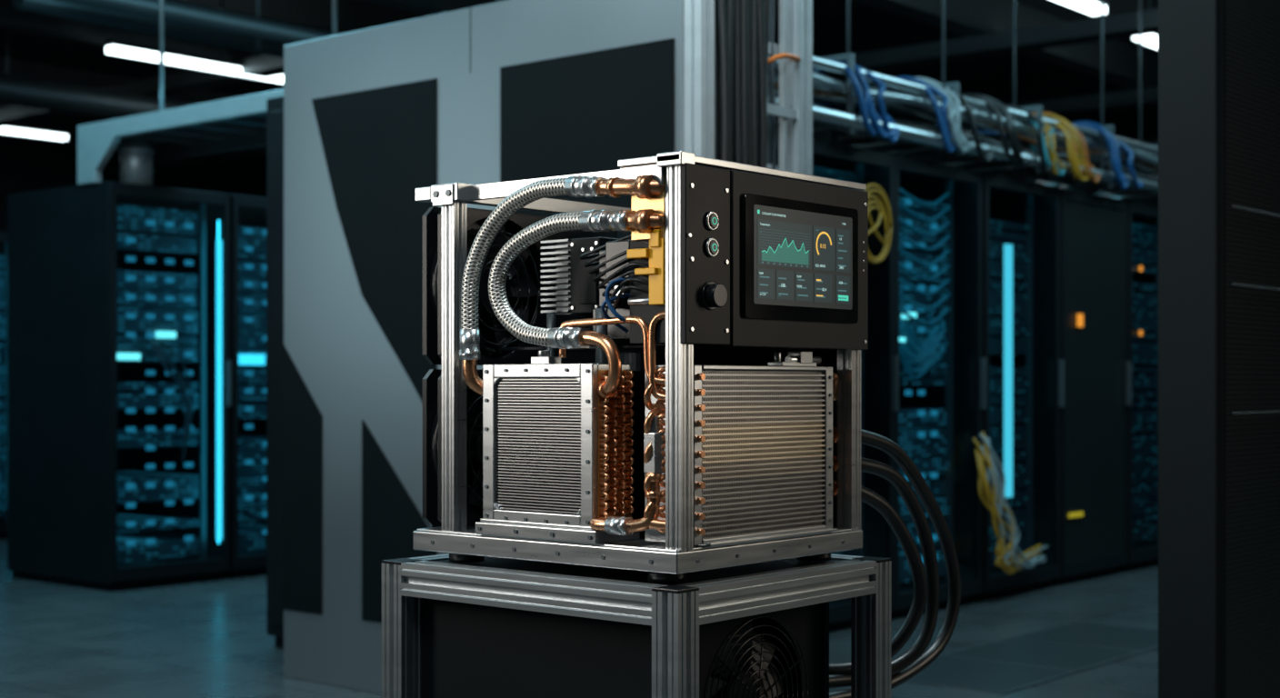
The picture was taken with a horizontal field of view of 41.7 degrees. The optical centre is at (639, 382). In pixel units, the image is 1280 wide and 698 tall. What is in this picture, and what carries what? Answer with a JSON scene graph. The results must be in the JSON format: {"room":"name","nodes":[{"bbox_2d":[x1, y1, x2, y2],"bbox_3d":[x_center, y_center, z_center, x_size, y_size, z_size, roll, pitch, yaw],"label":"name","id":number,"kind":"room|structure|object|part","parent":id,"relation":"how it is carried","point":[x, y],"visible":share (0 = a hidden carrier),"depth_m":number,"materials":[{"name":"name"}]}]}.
{"room":"data center","nodes":[
{"label":"data center","id":0,"kind":"room"},
{"bbox_2d":[0,136,266,231],"bbox_3d":[-8.506,-0.920,18.822,0.100,4.000,22.000,0,0,40],"label":"wall","id":1,"kind":"structure","parent":0,"point":[25,165],"depth_m":20.50,"materials":[{"name":"paint"}]},
{"bbox_2d":[0,0,1069,187],"bbox_3d":[1.768,-2.345,14.444,9.110,1.150,13.500,0,0,40],"label":"ceiling","id":2,"kind":"structure","parent":0,"point":[185,21],"depth_m":11.32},
{"bbox_2d":[0,119,69,140],"bbox_3d":[-6.721,-2.710,16.345,0.120,0.420,2.500,0,0,40],"label":"ceiling light","id":3,"kind":"object","parent":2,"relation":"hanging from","point":[25,130],"depth_m":17.00,"materials":[{"name":"white plastic"}]},
{"bbox_2d":[103,30,283,83],"bbox_3d":[-3.481,-2.710,13.346,0.120,0.420,1.690,0,0,40],"label":"ceiling light","id":4,"kind":"object","parent":2,"relation":"hanging from","point":[125,48],"depth_m":13.13,"materials":[{"name":"white plastic"}]},
{"bbox_2d":[0,8,1158,178],"bbox_3d":[1.955,-2.560,15.266,19.500,0.120,9.240,0,0,40],"label":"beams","id":5,"kind":"structure","parent":2,"relation":"attached to","point":[1122,25],"depth_m":13.47,"materials":[{"name":"grey metal"}]},
{"bbox_2d":[0,0,1158,129],"bbox_3d":[-0.908,-2.770,14.731,8.200,0.300,17.500,0,0,40],"label":"beams","id":6,"kind":"structure","parent":2,"relation":"attached to","point":[965,17],"depth_m":13.01,"materials":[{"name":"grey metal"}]},
{"bbox_2d":[768,0,1158,206],"bbox_3d":[2.093,-1.980,8.947,0.595,1.879,6.704,0,0,40],"label":"cable tray","id":7,"kind":"object","parent":2,"relation":"hanging from","point":[921,118],"visible":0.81,"depth_m":8.10,"materials":[{"name":"metal"}]},
{"bbox_2d":[1052,0,1109,15],"bbox_3d":[2.584,-2.710,10.757,0.120,0.420,1.700,0,0,40],"label":"ceiling light","id":8,"kind":"object","parent":2,"relation":"hanging from","point":[1093,7],"depth_m":11.21,"materials":[{"name":"white plastic"}]},
{"bbox_2d":[1132,0,1158,49],"bbox_3d":[4.162,-2.710,12.840,0.120,0.420,1.680,0,0,40],"label":"ceiling light","id":9,"kind":"object","parent":2,"relation":"hanging from","point":[1151,40],"depth_m":12.29,"materials":[{"name":"white plastic"}]},
{"bbox_2d":[0,539,1158,697],"bbox_3d":[-0.233,1.130,11.880,21.500,0.100,22.000,0,0,40],"label":"floor","id":10,"kind":"structure","parent":0,"point":[206,639],"depth_m":7.11,"materials":[{"name":"tile"}]},
{"bbox_2d":[0,231,7,539],"bbox_3d":[-4.864,0.020,11.706,1.030,2.120,0.740,0,0,40],"label":"rack","id":11,"kind":"object","parent":10,"relation":"on","point":[3,235],"visible":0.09,"depth_m":11.68,"materials":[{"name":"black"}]},
{"bbox_2d":[7,180,231,591],"bbox_3d":[-2.862,0.020,9.231,1.050,2.120,0.738,0,0,40],"label":"rack","id":12,"kind":"object","parent":10,"relation":"on","point":[119,365],"visible":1,"depth_m":9.04,"materials":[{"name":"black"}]},
{"bbox_3d":[-2.493,0.000,8.922,0.028,2.060,0.738,0,0,40],"label":"door frame","id":13,"kind":"part","parent":12,"relation":"part of","materials":[{"name":"black metal"}]},
{"bbox_2d":[77,0,337,185],"bbox_3d":[-1.881,-1.980,8.257,2.366,1.880,0.530,0,0,40],"label":"frame","id":14,"kind":"object","parent":12,"relation":"on","point":[236,123],"visible":0.62,"depth_m":8.65,"materials":[{"name":"metal"}]},
{"bbox_2d":[120,114,266,160],"bbox_3d":[-1.868,-1.285,8.272,2.366,0.130,0.490,0,0,40],"label":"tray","id":15,"kind":"object","parent":14,"relation":"on","point":[249,131],"depth_m":8.80,"materials":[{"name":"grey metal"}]},
{"bbox_3d":[-2.247,0.005,9.170,0.030,0.250,0.018,0,0,40],"label":"door handle","id":16,"kind":"part","parent":12,"relation":"part of","materials":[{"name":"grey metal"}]},
{"bbox_2d":[221,193,266,578],"bbox_3d":[-2.373,0.020,9.813,1.050,2.120,0.738,0,0,40],"label":"rack","id":17,"kind":"object","parent":10,"relation":"on","point":[247,213],"visible":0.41,"depth_m":9.46,"materials":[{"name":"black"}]},
{"bbox_2d":[266,96,283,648],"bbox_3d":[-1.130,-0.040,6.889,0.557,2.240,0.600,0,0,40],"label":"wall panel edge","id":18,"kind":"object","parent":10,"relation":"on","point":[275,105],"visible":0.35,"depth_m":6.79,"materials":[{"name":"grey metal"}]},
{"bbox_3d":[-1.319,-0.060,6.666,0.460,2.080,0.016,0,0,40],"label":"door","id":19,"kind":"part","parent":18,"relation":"part of","materials":[{"name":"black metal"}]},
{"bbox_2d":[283,0,684,694],"bbox_3d":[-0.555,-0.079,5.592,1.874,2.317,0.108,0,0,40],"label":"metal frame panel","id":20,"kind":"object","parent":10,"relation":"on","point":[351,371],"visible":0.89,"depth_m":5.87,"materials":[{"name":"grey metal"}]},
{"bbox_2d":[470,7,470,72],"bbox_3d":[-0.558,-1.129,5.524,0.003,0.217,0.002,0,0,40],"label":"panel seam","id":21,"kind":"object","parent":20,"relation":"attached to","point":[470,7],"visible":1,"depth_m":5.52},
{"bbox_2d":[281,38,674,622],"bbox_3d":[-0.605,-0.095,5.560,1.840,1.850,0.006,0,0,40],"label":"inlay","id":22,"kind":"object","parent":20,"relation":"attached to","point":[589,112],"visible":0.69,"depth_m":5.74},
{"bbox_2d":[381,553,891,697],"bbox_3d":[-0.003,0.692,2.890,0.650,0.776,0.591,0,0,40],"label":"stand","id":23,"kind":"object","parent":10,"relation":"on","point":[494,627],"visible":0.91,"depth_m":2.74,"materials":[{"name":"metal"}]},
{"bbox_2d":[413,150,868,582],"bbox_3d":[0.004,-0.021,2.867,0.610,0.649,0.531,0,0,40],"label":"liquid cooling unit","id":24,"kind":"object","parent":23,"relation":"on","point":[734,296],"visible":1,"depth_m":2.69,"materials":[{"name":"metal"}]},
{"bbox_3d":[-0.136,0.110,2.723,0.267,0.280,0.106,0,0,40],"label":"exchanger frame","id":25,"kind":"part","parent":24,"relation":"part of","materials":[{"name":"metal"}]},
{"bbox_3d":[-0.040,0.101,2.648,0.002,0.242,0.080,0,0,40],"label":"return bend plate","id":26,"kind":"part","parent":24,"relation":"part of","materials":[{"name":"gold metal"}]},
{"bbox_3d":[-0.002,0.268,2.883,0.580,0.036,0.513,0,0,40],"label":"plate","id":27,"kind":"part","parent":24,"relation":"part of","materials":[{"name":"metal"}]},
{"bbox_3d":[0.022,-0.273,2.565,0.066,0.110,0.033,0,0,40],"label":"manifold plate","id":28,"kind":"part","parent":24,"relation":"part of","materials":[{"name":"gold metal"}]},
{"bbox_3d":[0.114,-0.132,2.540,0.021,0.044,0.044,0,0,40],"label":"rotary knob","id":29,"kind":"part","parent":24,"relation":"part of","materials":[{"name":"black plastic"}]},
{"bbox_3d":[0.033,-0.028,2.878,0.460,0.555,0.450,0,0,40],"label":"panel","id":30,"kind":"part","parent":24,"relation":"part of","materials":[{"name":"silver metal"}]},
{"bbox_3d":[0.170,0.112,2.710,0.106,0.277,0.380,0,0,40],"label":"exchanger frame","id":31,"kind":"part","parent":24,"relation":"part of","materials":[{"name":"metal"}]},
{"bbox_3d":[0.178,-0.322,2.732,0.126,0.047,0.513,0,0,40],"label":"control box lid","id":32,"kind":"part","parent":24,"relation":"part of","materials":[{"name":"metal"}]},
{"bbox_3d":[0.226,-0.192,2.694,0.014,0.272,0.500,0,0,40],"label":"control plate","id":33,"kind":"part","parent":24,"relation":"part of","materials":[{"name":"black metal"}]},
{"bbox_2d":[829,485,927,674],"bbox_3d":[0.378,0.353,3.039,0.274,0.365,0.160,0,0,-43],"label":"hose","id":34,"kind":"object","parent":24,"relation":"attached to","point":[868,496],"visible":0.59,"depth_m":3.05,"materials":[{"name":"black rubber"}]},
{"bbox_2d":[829,457,939,689],"bbox_3d":[0.410,0.340,3.054,0.119,0.426,0.327,0,0,43],"label":"hose","id":35,"kind":"object","parent":24,"relation":"attached to","point":[883,470],"visible":0.62,"depth_m":3.10,"materials":[{"name":"black rubber"}]},
{"bbox_2d":[829,429,961,697],"bbox_3d":[0.449,0.327,3.085,0.096,0.501,0.421,0,0,40],"label":"hose","id":36,"kind":"object","parent":24,"relation":"attached to","point":[875,440],"visible":0.73,"depth_m":3.15,"materials":[{"name":"black rubber"}]},
{"bbox_2d":[684,0,812,175],"bbox_3d":[0.317,-0.920,4.837,0.147,4.001,0.535,0,0,40],"label":"support column","id":37,"kind":"structure","parent":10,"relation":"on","point":[729,116],"depth_m":4.71,"materials":[{"name":"metal"}]},
{"bbox_2d":[775,130,779,165],"bbox_3d":[-0.008,0.020,6.959,1.030,2.120,0.810,0,0,40],"label":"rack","id":38,"kind":"object","parent":10,"relation":"on","point":[777,133],"visible":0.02,"depth_m":6.96,"materials":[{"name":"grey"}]},
{"bbox_3d":[0.353,0.000,6.656,0.028,2.060,0.810,0,0,40],"label":"door frame","id":39,"kind":"part","parent":38,"relation":"part of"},
{"bbox_2d":[812,138,899,631],"bbox_3d":[0.529,0.020,7.579,1.056,2.120,0.810,0,0,40],"label":"rack","id":40,"kind":"object","parent":10,"relation":"on","point":[879,365],"depth_m":7.58,"materials":[{"name":"grey metal"}]},
{"bbox_3d":[1.038,-0.700,7.394,0.040,0.354,0.296,0,0,40],"label":"yellow cable coil","id":41,"kind":"part","parent":40,"relation":"part of","materials":[{"name":"yellow plastic"}]},
{"bbox_3d":[1.149,0.005,7.560,0.030,0.250,0.018,0,0,40],"label":"door handle","id":42,"kind":"part","parent":40,"relation":"part of","materials":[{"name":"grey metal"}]},
{"bbox_2d":[890,153,986,619],"bbox_3d":[1.044,0.020,8.212,1.030,2.120,0.810,0,0,40],"label":"rack","id":43,"kind":"object","parent":10,"relation":"on","point":[938,207],"visible":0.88,"depth_m":8.19,"materials":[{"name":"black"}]},
{"bbox_3d":[1.674,0.005,8.185,0.030,0.250,0.018,0,0,40],"label":"door handle","id":44,"kind":"part","parent":43,"relation":"part of","materials":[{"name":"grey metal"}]},
{"bbox_2d":[972,431,1041,574],"bbox_3d":[1.826,0.591,8.289,0.085,0.704,0.688,0,0,40],"label":"cables","id":45,"kind":"object","parent":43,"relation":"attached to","point":[980,455],"visible":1,"depth_m":8.12,"materials":[{"name":"yellow plastic"}]},
{"bbox_2d":[971,171,1064,601],"bbox_3d":[1.588,0.020,8.861,1.030,2.120,0.810,0,0,40],"label":"rack","id":46,"kind":"object","parent":10,"relation":"on","point":[1025,370],"visible":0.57,"depth_m":8.84,"materials":[{"name":"grey metal"}]},
{"bbox_3d":[2.218,0.005,8.834,0.030,0.250,0.018,0,0,40],"label":"door handle","id":47,"kind":"part","parent":46,"relation":"part of","materials":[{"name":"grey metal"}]},
{"bbox_2d":[1050,187,1131,585],"bbox_3d":[2.131,0.020,9.508,1.030,2.120,0.810,0,0,40],"label":"rack","id":48,"kind":"object","parent":10,"relation":"on","point":[1094,227],"visible":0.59,"depth_m":9.19,"materials":[{"name":"grey metal"}]},
{"bbox_3d":[2.493,-0.005,9.204,0.008,1.930,0.740,0,0,40],"label":"door","id":49,"kind":"part","parent":48,"relation":"part of","materials":[{"name":"metal"}]},
{"bbox_3d":[2.761,0.005,9.480,0.030,0.250,0.018,0,0,40],"label":"door handle","id":50,"kind":"part","parent":48,"relation":"part of","materials":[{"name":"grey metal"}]},
{"bbox_2d":[1118,200,1158,571],"bbox_3d":[2.673,0.020,10.153,1.030,2.120,0.810,0,0,40],"label":"rack","id":51,"kind":"object","parent":10,"relation":"on","point":[1142,218],"visible":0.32,"depth_m":10.00,"materials":[{"name":"grey metal"}]},
{"bbox_2d":[1158,0,1279,697],"bbox_3d":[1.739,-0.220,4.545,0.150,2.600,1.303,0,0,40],"label":"tall cabinet","id":52,"kind":"object","parent":10,"relation":"on","point":[1219,60],"visible":1,"depth_m":4.08,"materials":[{"name":"metal"}]},
{"bbox_3d":[1.329,-0.220,4.060,0.146,2.600,0.033,0,0,40],"label":"panel","id":53,"kind":"part","parent":52,"relation":"part of","materials":[{"name":"black metal"}]},
{"bbox_3d":[1.748,-0.220,4.559,0.146,2.600,1.270,0,0,40],"label":"frame","id":54,"kind":"part","parent":52,"relation":"part of","materials":[{"name":"black metal"}]},
{"bbox_3d":[1.795,-0.220,4.519,0.010,2.400,1.210,0,0,40],"label":"perforated door","id":55,"kind":"part","parent":52,"relation":"part of","materials":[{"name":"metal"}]},
{"bbox_2d":[1030,152,1158,199],"bbox_3d":[6.870,-0.920,20.345,21.500,4.000,0.100,0,0,40],"label":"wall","id":56,"kind":"structure","parent":0,"point":[1099,190],"depth_m":21.35,"materials":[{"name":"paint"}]}
]}

